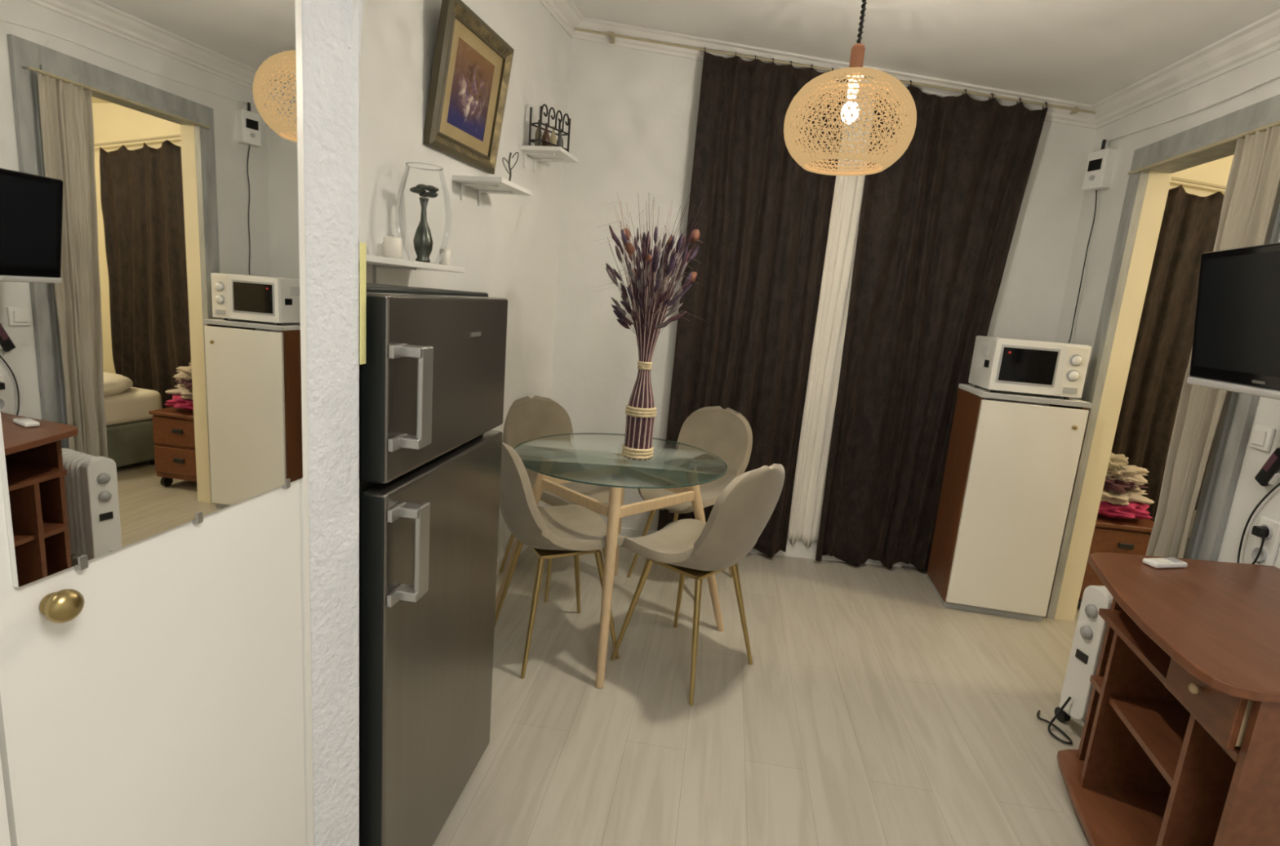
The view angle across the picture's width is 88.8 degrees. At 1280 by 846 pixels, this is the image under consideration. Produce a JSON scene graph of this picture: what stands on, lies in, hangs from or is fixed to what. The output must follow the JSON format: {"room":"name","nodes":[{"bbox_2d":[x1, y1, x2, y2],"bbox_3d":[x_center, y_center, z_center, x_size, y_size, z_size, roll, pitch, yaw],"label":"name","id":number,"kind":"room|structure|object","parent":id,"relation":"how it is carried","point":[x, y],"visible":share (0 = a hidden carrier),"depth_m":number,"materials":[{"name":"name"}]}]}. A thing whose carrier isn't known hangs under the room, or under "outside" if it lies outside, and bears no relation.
{"room":"dining room","nodes":[
{"label":"dining room","id":0,"kind":"room"},
{"bbox_2d":[301,0,364,845],"bbox_3d":[0.366,-0.140,1.048,3.107,2.744,0.102,5,11,0],"label":"wall","id":1,"kind":"structure","parent":0,"point":[331,29],"depth_m":1.07,"materials":[{"name":"white paint"}]},
{"bbox_2d":[0,462,306,845],"bbox_3d":[-0.580,0.183,0.829,0.067,2.018,0.442,6,11,8],"label":"leaf","id":2,"kind":"object","parent":1,"relation":"attached to","point":[169,711],"depth_m":0.82,"materials":[{"name":"white wood"}]},
{"bbox_2d":[0,0,302,586],"bbox_3d":[-0.530,-0.334,0.743,0.063,0.945,0.412,5,11,0],"label":"wall mirror","id":3,"kind":"object","parent":2,"relation":"attached to","point":[150,358],"depth_m":0.72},
{"bbox_2d":[294,0,314,845],"bbox_3d":[-0.558,0.148,1.053,0.043,2.030,0.014,5,11,0],"label":"door frame","id":4,"kind":"structure","parent":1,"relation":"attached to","point":[304,482],"depth_m":1.04,"materials":[{"name":"white wood"}]},
{"bbox_2d":[360,242,366,364],"bbox_3d":[-0.464,-0.198,1.092,0.004,0.200,0.018,5,11,0],"label":"note","id":5,"kind":"object","parent":1,"relation":"attached to","point":[362,246],"visible":1,"depth_m":1.09,"materials":[{"name":"yellow paper"}]},
{"bbox_2d":[359,0,570,558],"bbox_3d":[-0.815,-0.511,2.369,0.102,2.794,2.663,7,11,12],"label":"wall","id":6,"kind":"structure","parent":0,"point":[507,246],"depth_m":2.68,"materials":[{"name":"white paint"}]},
{"bbox_2d":[359,253,464,284],"bbox_3d":[-0.785,-0.431,1.842,0.200,0.078,0.819,7,11,12],"label":"wall shelf","id":7,"kind":"object","parent":6,"relation":"attached to","point":[379,262],"visible":0.44,"depth_m":1.98,"materials":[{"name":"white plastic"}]},
{"bbox_2d":[377,241,383,256],"bbox_3d":[-0.789,-0.530,2.008,0.036,0.051,0.036,5,11,0],"label":"pillar candle","id":8,"kind":"object","parent":7,"relation":"on","point":[380,246],"visible":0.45,"depth_m":1.99,"materials":[{"name":"white wax"}]},
{"bbox_2d":[383,235,402,258],"bbox_3d":[-0.740,-0.526,1.954,0.052,0.071,0.052,5,11,0],"label":"pillar candle","id":9,"kind":"object","parent":7,"relation":"on","point":[392,245],"visible":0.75,"depth_m":1.93,"materials":[{"name":"white wax"}]},
{"bbox_2d":[395,161,452,264],"bbox_3d":[-0.696,-0.669,2.101,0.174,0.300,0.174,5,11,0],"label":"glass hurricane vase","id":10,"kind":"object","parent":7,"relation":"on","point":[423,242],"visible":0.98,"depth_m":2.10,"materials":[{"name":"clear glass"}]},
{"bbox_2d":[439,248,450,265],"bbox_3d":[-0.654,-0.558,2.189,0.036,0.061,0.036,5,11,0],"label":"pillar candle","id":11,"kind":"object","parent":7,"relation":"on","point":[446,260],"visible":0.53,"depth_m":2.18,"materials":[{"name":"white wax"}]},
{"bbox_2d":[423,0,514,173],"bbox_3d":[-0.621,-1.220,2.416,0.100,0.478,0.500,7,11,12],"label":"framed painting","id":12,"kind":"object","parent":6,"relation":"attached to","point":[472,66],"visible":1,"depth_m":2.37,"materials":[{"name":"brown metal"}]},
{"bbox_2d":[452,175,532,206],"bbox_3d":[-0.573,-0.896,2.556,0.200,0.078,0.287,7,11,12],"label":"wall shelf","id":13,"kind":"object","parent":6,"relation":"attached to","point":[488,184],"visible":1,"depth_m":2.49,"materials":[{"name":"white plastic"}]},
{"bbox_2d":[502,151,518,181],"bbox_3d":[-0.518,-1.009,2.598,0.058,0.135,0.032,10,12,25],"label":"figurine","id":14,"kind":"object","parent":13,"relation":"on","point":[510,153],"visible":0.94,"depth_m":2.59,"materials":[{"name":"black metal"}]},
{"bbox_2d":[496,543,528,574],"bbox_3d":[-0.779,0.764,2.994,0.012,0.070,1.825,7,11,12],"label":"baseboard","id":15,"kind":"structure","parent":6,"relation":"attached to","point":[500,559],"depth_m":3.35,"materials":[{"name":"white"}]},
{"bbox_2d":[519,145,577,172],"bbox_3d":[-0.425,-1.223,3.052,0.200,0.078,0.246,7,11,12],"label":"wall shelf","id":16,"kind":"object","parent":6,"relation":"attached to","point":[540,153],"visible":1,"depth_m":3.00,"materials":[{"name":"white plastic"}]},
{"bbox_2d":[528,103,570,152],"bbox_3d":[-0.416,-1.351,3.023,0.070,0.186,0.210,11,13,32],"label":"rack","id":17,"kind":"object","parent":16,"relation":"on","point":[539,140],"visible":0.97,"depth_m":3.00,"materials":[{"name":"black metal"}]},
{"bbox_2d":[534,120,542,146],"bbox_3d":[-0.460,-1.312,2.966,0.034,0.116,0.034,11,13,32],"label":"bottle","id":18,"kind":"object","parent":17,"relation":"on","point":[538,135],"depth_m":2.95,"materials":[{"name":"green"}]},
{"bbox_2d":[542,123,549,146],"bbox_3d":[-0.433,-1.318,3.008,0.034,0.116,0.034,11,13,32],"label":"bottle","id":19,"kind":"object","parent":17,"relation":"on","point":[545,136],"depth_m":3.00,"materials":[{"name":"brown"}]},
{"bbox_2d":[549,125,556,146],"bbox_3d":[-0.405,-1.323,3.049,0.034,0.116,0.034,11,13,32],"label":"bottle","id":20,"kind":"object","parent":17,"relation":"on","point":[553,140],"depth_m":3.04,"materials":[{"name":"beige ceramic"}]},
{"bbox_2d":[556,128,564,146],"bbox_3d":[-0.378,-1.329,3.091,0.034,0.116,0.034,11,13,32],"label":"bottle","id":21,"kind":"object","parent":17,"relation":"on","point":[560,140],"depth_m":3.08,"materials":[{"name":"grey ceramic"}]},
{"bbox_2d":[538,0,583,37],"bbox_3d":[-0.616,-1.795,2.115,0.090,0.130,2.642,7,11,12],"label":"trim","id":22,"kind":"structure","parent":6,"relation":"attached to","point":[565,12],"depth_m":3.18,"materials":[{"name":"white"}]},
{"bbox_2d":[432,546,1089,845],"bbox_3d":[1.751,1.293,1.692,6.500,0.080,5.300,5,11,0],"label":"floor","id":23,"kind":"structure","parent":0,"point":[868,709],"depth_m":2.30,"materials":[{"name":"laminate"}]},
{"bbox_2d":[359,282,507,845],"bbox_3d":[-0.681,0.369,1.574,0.576,1.385,0.628,6,11,7],"label":"refrigerator","id":24,"kind":"object","parent":23,"relation":"on","point":[432,376],"visible":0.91,"depth_m":1.38,"materials":[{"name":"black metal"}]},
{"bbox_2d":[498,395,609,602],"bbox_3d":[-0.404,0.341,3.220,0.436,0.879,0.544,-6,15,-44],"label":"dining chair","id":25,"kind":"object","parent":23,"relation":"on","point":[527,418],"visible":0.36,"depth_m":3.25,"materials":[{"name":"beige fabric"}]},
{"bbox_2d":[494,440,628,678],"bbox_3d":[-0.337,0.467,2.581,0.544,0.879,0.436,-1,12,-28],"label":"dining chair","id":26,"kind":"object","parent":23,"relation":"on","point":[566,530],"visible":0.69,"depth_m":2.42,"materials":[{"name":"beige fabric"}]},
{"bbox_2d":[494,432,727,688],"bbox_3d":[-0.111,0.507,2.814,0.892,0.756,0.892,13,14,39],"label":"glass dining table","id":27,"kind":"object","parent":23,"relation":"on","point":[680,470],"visible":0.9,"depth_m":2.62,"materials":[{"name":"teal"}]},
{"bbox_2d":[594,190,721,460],"bbox_3d":[0.037,-0.375,2.635,0.503,1.059,0.513,6,11,5],"label":"dried flower arrangement","id":28,"kind":"object","parent":27,"relation":"on","point":[649,308],"visible":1,"depth_m":2.61,"materials":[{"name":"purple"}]},
{"bbox_2d":[626,405,752,577],"bbox_3d":[0.262,0.373,3.340,0.436,0.879,0.544,12,13,33],"label":"dining chair","id":29,"kind":"object","parent":23,"relation":"on","point":[726,433],"visible":0.54,"depth_m":3.40,"materials":[{"name":"beige fabric"}]},
{"bbox_2d":[610,463,784,705],"bbox_3d":[0.219,0.526,2.509,0.544,0.879,0.436,14,14,40],"label":"dining chair","id":30,"kind":"object","parent":23,"relation":"on","point":[696,549],"visible":1,"depth_m":2.33,"materials":[{"name":"beige fabric"}]},
{"bbox_2d":[926,383,1092,621],"bbox_3d":[1.833,0.390,3.319,0.473,1.100,0.400,7,11,10],"label":"storage cabinet","id":31,"kind":"object","parent":23,"relation":"on","point":[1011,468],"visible":0.96,"depth_m":3.15,"materials":[{"name":"white wood"}]},
{"bbox_2d":[968,335,1091,399],"bbox_3d":[1.873,-0.271,3.165,0.407,0.256,0.323,6,11,8],"label":"microwave oven","id":32,"kind":"object","parent":31,"relation":"on","point":[997,363],"visible":1,"depth_m":3.03,"materials":[{"name":"white plastic"},{"name":"grey plastic"},{"name":"black glass"}]},
{"bbox_2d":[1054,585,1113,726],"bbox_3d":[1.710,0.848,2.310,0.352,0.555,0.190,3,11,-7],"label":"heater","id":33,"kind":"object","parent":23,"relation":"on","point":[1091,627],"visible":0.32,"depth_m":2.28,"materials":[{"name":"white plastic"}]},
{"bbox_2d":[1036,696,1072,743],"bbox_3d":[1.494,1.033,2.348,0.063,0.137,0.187,5,11,0],"label":"cord","id":34,"kind":"object","parent":33,"relation":"attached to","point":[1068,700],"visible":1,"depth_m":2.33,"materials":[{"name":"black plastic"}]},
{"bbox_2d":[1076,513,1154,608],"bbox_3d":[2.445,0.720,3.472,0.380,0.492,0.381,6,11,7],"label":"nightstand","id":35,"kind":"object","parent":23,"relation":"on","point":[1110,535],"visible":0.11,"depth_m":3.28,"materials":[{"name":"brown wood"}]},
{"bbox_2d":[1097,451,1154,519],"bbox_3d":[2.445,0.315,3.360,0.350,0.336,0.346,5,11,3],"label":"pile","id":36,"kind":"object","parent":35,"relation":"on","point":[1123,482],"visible":0.62,"depth_m":3.28,"materials":[{"name":"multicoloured fabric"}]},
{"bbox_2d":[1057,552,1279,845],"bbox_3d":[1.525,0.845,1.721,0.806,0.750,0.773,5,11,0],"label":"computer desk","id":37,"kind":"object","parent":23,"relation":"on","point":[1180,744],"visible":1,"depth_m":1.66,"materials":[{"name":"brown wood"}]},
{"bbox_2d":[1089,675,1103,693],"bbox_3d":[1.642,0.829,1.998,0.516,0.018,0.110,5,11,0],"label":"shelf","id":38,"kind":"object","parent":37,"relation":"attached to","point":[1096,680],"depth_m":2.02,"materials":[{"name":"brown wood"}]},
{"bbox_2d":[1107,695,1190,786],"bbox_3d":[1.579,0.863,1.736,0.604,0.018,0.380,5,11,0],"label":"shelf","id":39,"kind":"object","parent":37,"relation":"attached to","point":[1158,723],"depth_m":1.80,"materials":[{"name":"brown wood"}]},
{"bbox_2d":[1142,557,1187,568],"bbox_3d":[1.557,0.414,1.937,0.120,0.018,0.045,2,11,-14],"label":"remote control","id":40,"kind":"object","parent":37,"relation":"on","point":[1157,562],"visible":1,"depth_m":1.92,"materials":[{"name":"white plastic"}]},
{"bbox_2d":[1097,608,1240,762],"bbox_3d":[1.572,0.654,1.676,0.684,0.018,0.680,5,11,0],"label":"shelf","id":41,"kind":"object","parent":37,"relation":"attached to","point":[1157,660],"depth_m":1.77,"materials":[{"name":"brown wood"}]},
{"bbox_2d":[1183,509,1196,558],"bbox_3d":[3.934,0.854,2.950,1.839,0.662,1.540,5,11,0],"label":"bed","id":42,"kind":"object","parent":23,"relation":"on","point":[1196,509],"visible":0.02,"depth_m":3.63,"materials":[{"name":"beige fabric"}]},
{"bbox_2d":[545,38,1096,530],"bbox_3d":[0.848,-0.617,3.638,2.836,2.797,0.100,5,11,2],"label":"wall","id":43,"kind":"structure","parent":0,"point":[633,113],"depth_m":3.51,"materials":[{"name":"white paint"}]},
{"bbox_2d":[620,527,915,567],"bbox_3d":[0.788,0.733,3.834,2.732,0.070,0.012,5,11,2],"label":"baseboard","id":44,"kind":"structure","parent":43,"relation":"attached to","point":[630,532],"depth_m":3.85,"materials":[{"name":"white"}]},
{"bbox_2d":[748,538,883,564],"bbox_3d":[0.910,0.711,3.814,1.072,0.140,0.029,5,11,2],"label":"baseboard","id":45,"kind":"structure","parent":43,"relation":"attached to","point":[799,549],"depth_m":3.80,"materials":[{"name":"white wood"}]},
{"bbox_2d":[786,95,874,546],"bbox_3d":[1.042,-0.489,3.547,0.399,2.450,0.033,5,11,3],"label":"sheer curtain","id":46,"kind":"object","parent":43,"relation":"hanging from","point":[826,356],"visible":0.44,"depth_m":3.57,"materials":[{"name":"white fabric"}]},
{"bbox_2d":[570,17,1097,129],"bbox_3d":[0.992,-1.782,3.319,2.732,0.344,0.090,5,11,2],"label":"trim","id":47,"kind":"structure","parent":43,"relation":"attached to","point":[1087,120],"depth_m":3.31,"materials":[{"name":"white"}]},
{"bbox_2d":[574,27,1095,115],"bbox_3d":[0.988,-1.777,3.316,2.662,0.233,0.091,5,11,2],"label":"curtain rod","id":48,"kind":"object","parent":43,"relation":"attached to","point":[612,35],"visible":0.68,"depth_m":3.29,"materials":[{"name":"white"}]},
{"bbox_2d":[657,51,848,557],"bbox_3d":[0.573,-0.549,3.513,0.758,2.625,0.068,5,11,2],"label":"curtain","id":49,"kind":"object","parent":48,"relation":"hanging from","point":[748,352],"visible":0.77,"depth_m":3.46,"materials":[{"name":"fabric"}]},
{"bbox_2d":[815,84,1048,572],"bbox_3d":[1.512,-0.429,3.494,0.856,2.558,0.065,5,11,2],"label":"curtain","id":50,"kind":"object","parent":48,"relation":"hanging from","point":[936,228],"visible":0.88,"depth_m":3.46,"materials":[{"name":"fabric"}]},
{"bbox_2d":[892,561,902,566],"bbox_3d":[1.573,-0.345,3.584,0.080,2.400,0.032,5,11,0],"label":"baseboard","id":51,"kind":"structure","parent":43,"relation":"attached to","point":[900,563],"depth_m":3.79,"materials":[{"name":"white wood"}]},
{"bbox_2d":[1091,9,1279,128],"bbox_3d":[2.127,-1.300,2.130,0.090,0.159,2.498,6,11,7],"label":"trim","id":52,"kind":"structure","parent":43,"relation":"attached to","point":[1260,38],"depth_m":2.57,"materials":[{"name":"white"}]},
{"bbox_2d":[571,0,1279,104],"bbox_3d":[0.578,-1.400,1.077,3.625,0.475,4.950,5,11,0],"label":"ceiling","id":53,"kind":"structure","parent":0,"point":[1084,51],"depth_m":2.78,"materials":[{"name":"paint"}]},
{"bbox_2d":[783,0,916,175],"bbox_3d":[0.689,-1.196,2.054,0.406,0.748,0.407,-5,15,-42],"label":"pendant lamp","id":54,"kind":"object","parent":53,"relation":"hanging from","point":[824,82],"visible":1,"depth_m":2.00,"materials":[{"name":"beige wicker"}]},
{"bbox_2d":[846,75,859,98],"bbox_3d":[0.679,-1.067,2.079,0.032,0.059,0.032,5,11,0],"label":"socket","id":55,"kind":"object","parent":54,"relation":"attached to","point":[854,96],"depth_m":2.07,"materials":[{"name":"white plastic"}]},
{"bbox_2d":[1111,176,1226,540],"bbox_3d":[3.539,-0.210,3.800,2.182,2.308,0.089,5,11,0],"label":"curtain","id":56,"kind":"object","parent":53,"relation":"hanging from","point":[1189,225],"visible":0.2,"depth_m":3.75,"materials":[{"name":"fabric"}]},
{"bbox_2d":[1042,102,1160,405],"bbox_3d":[2.285,-0.335,3.484,0.099,2.530,0.878,6,11,7],"label":"wall","id":57,"kind":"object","parent":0,"point":[1109,203],"visible":0.21,"depth_m":3.21,"materials":[{"name":"white paint"}]},
{"bbox_2d":[1081,139,1117,191],"bbox_3d":[2.257,-1.263,3.199,0.085,0.230,0.110,2,11,-13],"label":"thermostat box","id":58,"kind":"object","parent":57,"relation":"attached to","point":[1100,166],"visible":1,"depth_m":3.17,"materials":[{"name":"white plastic"}]},
{"bbox_2d":[1068,190,1097,343],"bbox_3d":[2.211,-0.666,3.312,0.040,0.991,0.045,9,11,21],"label":"cable","id":59,"kind":"object","parent":58,"relation":"attached to","point":[1095,190],"visible":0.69,"depth_m":3.28,"materials":[{"name":"black plastic"}]},
{"bbox_2d":[1048,93,1279,620],"bbox_3d":[2.140,-0.046,2.676,0.238,2.240,1.006,5,11,0],"label":"door frame","id":60,"kind":"structure","parent":57,"relation":"attached to","point":[1157,185],"depth_m":2.95,"materials":[{"name":"grey wood"}]},
{"bbox_2d":[1044,170,1143,618],"bbox_3d":[2.127,-0.068,3.084,0.017,2.130,0.030,5,11,0],"label":"bead","id":61,"kind":"object","parent":60,"relation":"attached to","point":[1139,177],"visible":0.79,"depth_m":3.03,"materials":[{"name":"grey paint"}]},
{"bbox_2d":[1127,120,1279,558],"bbox_3d":[2.037,-0.002,2.665,0.061,2.122,0.907,6,11,8],"label":"curtain","id":62,"kind":"object","parent":60,"relation":"hanging from","point":[1254,177],"visible":0.52,"depth_m":2.29,"materials":[{"name":"fabric"}]},
{"bbox_2d":[1184,182,1279,559],"bbox_3d":[2.015,0.075,2.278,0.017,2.130,0.030,5,11,0],"label":"bead","id":63,"kind":"object","parent":60,"relation":"attached to","point":[1224,420],"visible":0.44,"depth_m":2.28,"materials":[{"name":"grey paint"}]},
{"bbox_2d":[1168,154,1234,196],"bbox_3d":[3.662,-0.295,3.949,2.747,2.500,0.080,5,11,0],"label":"wall","id":64,"kind":"structure","parent":0,"point":[1217,171],"depth_m":3.71,"materials":[{"name":"beige paint"}]},
{"bbox_2d":[1151,49,1279,143],"bbox_3d":[2.254,-1.231,2.446,0.099,0.346,0.868,6,11,7],"label":"wall","id":65,"kind":"structure","parent":0,"point":[1232,82],"depth_m":2.49,"materials":[{"name":"white paint"}]},
{"bbox_2d":[1217,396,1279,568],"bbox_3d":[1.881,0.204,0.590,0.099,2.481,3.377,6,11,7],"label":"wall","id":66,"kind":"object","parent":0,"point":[1248,493],"visible":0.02,"depth_m":2.15,"materials":[{"name":"white paint"}]},
{"bbox_2d":[1098,75,1279,143],"bbox_3d":[2.147,-0.833,2.483,0.014,0.854,1.767,6,11,7],"label":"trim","id":67,"kind":"structure","parent":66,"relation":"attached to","point":[1277,76],"depth_m":2.56,"materials":[{"name":"white plastic"}]},
{"bbox_2d":[1186,242,1279,399],"bbox_3d":[1.819,-0.258,1.719,0.343,0.406,0.640,7,11,11],"label":"television","id":68,"kind":"object","parent":66,"relation":"attached to","point":[1236,347],"visible":1,"depth_m":1.85,"materials":[{"name":"black plastic"},{"name":"silver-grey plastic"},{"name":"dark screen glass"}]},
{"bbox_2d":[1236,482,1279,564],"bbox_3d":[1.977,0.235,2.019,0.032,0.536,0.224,7,11,13],"label":"cable","id":69,"kind":"object","parent":66,"relation":"attached to","point":[1278,484],"visible":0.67,"depth_m":2.10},
{"bbox_2d":[1248,424,1275,451],"bbox_3d":[2.020,0.048,2.127,0.021,0.078,0.078,6,11,7],"label":"light switch","id":70,"kind":"object","parent":66,"relation":"attached to","point":[1262,437],"visible":1,"depth_m":2.11,"materials":[{"name":"white plastic"}]},
{"bbox_2d":[1248,515,1279,565],"bbox_3d":[1.965,0.381,2.070,0.048,0.160,0.080,6,11,7],"label":"power socket","id":71,"kind":"object","parent":66,"relation":"attached to","point":[1268,527],"visible":0.94,"depth_m":2.05,"materials":[{"name":"white plastic"}]},
{"bbox_2d":[1251,546,1266,562],"bbox_3d":[1.968,0.419,2.076,0.008,0.048,0.048,6,11,7],"label":"outlet","id":72,"kind":"object","parent":71,"relation":"attached to","point":[1263,556],"depth_m":2.07,"materials":[{"name":"grey plastic"}]},
{"bbox_2d":[1259,524,1273,539],"bbox_3d":[1.974,0.345,2.062,0.008,0.048,0.048,6,11,7],"label":"outlet","id":73,"kind":"object","parent":71,"relation":"attached to","point":[1268,529],"depth_m":2.05,"materials":[{"name":"grey plastic"}]},
{"bbox_2d":[1254,447,1279,486],"bbox_3d":[1.998,0.140,2.063,0.028,0.131,0.090,6,11,7],"label":"remote control","id":74,"kind":"object","parent":66,"relation":"attached to","point":[1268,473],"visible":1,"depth_m":2.06,"materials":[{"name":"black plastic"}]},
{"bbox_3d":[-0.794,0.050,-0.266,0.304,2.675,1.635,5,11,0],"label":"wall","id":75,"kind":"structure","parent":0,"visible":0},
{"bbox_2d":[0,754,10,845],"bbox_3d":[-0.631,0.207,0.575,0.059,2.080,0.055,5,11,0],"label":"trim","id":76,"kind":"structure","parent":75,"relation":"attached to","point":[5,840],"depth_m":0.63,"materials":[{"name":"white wood"}]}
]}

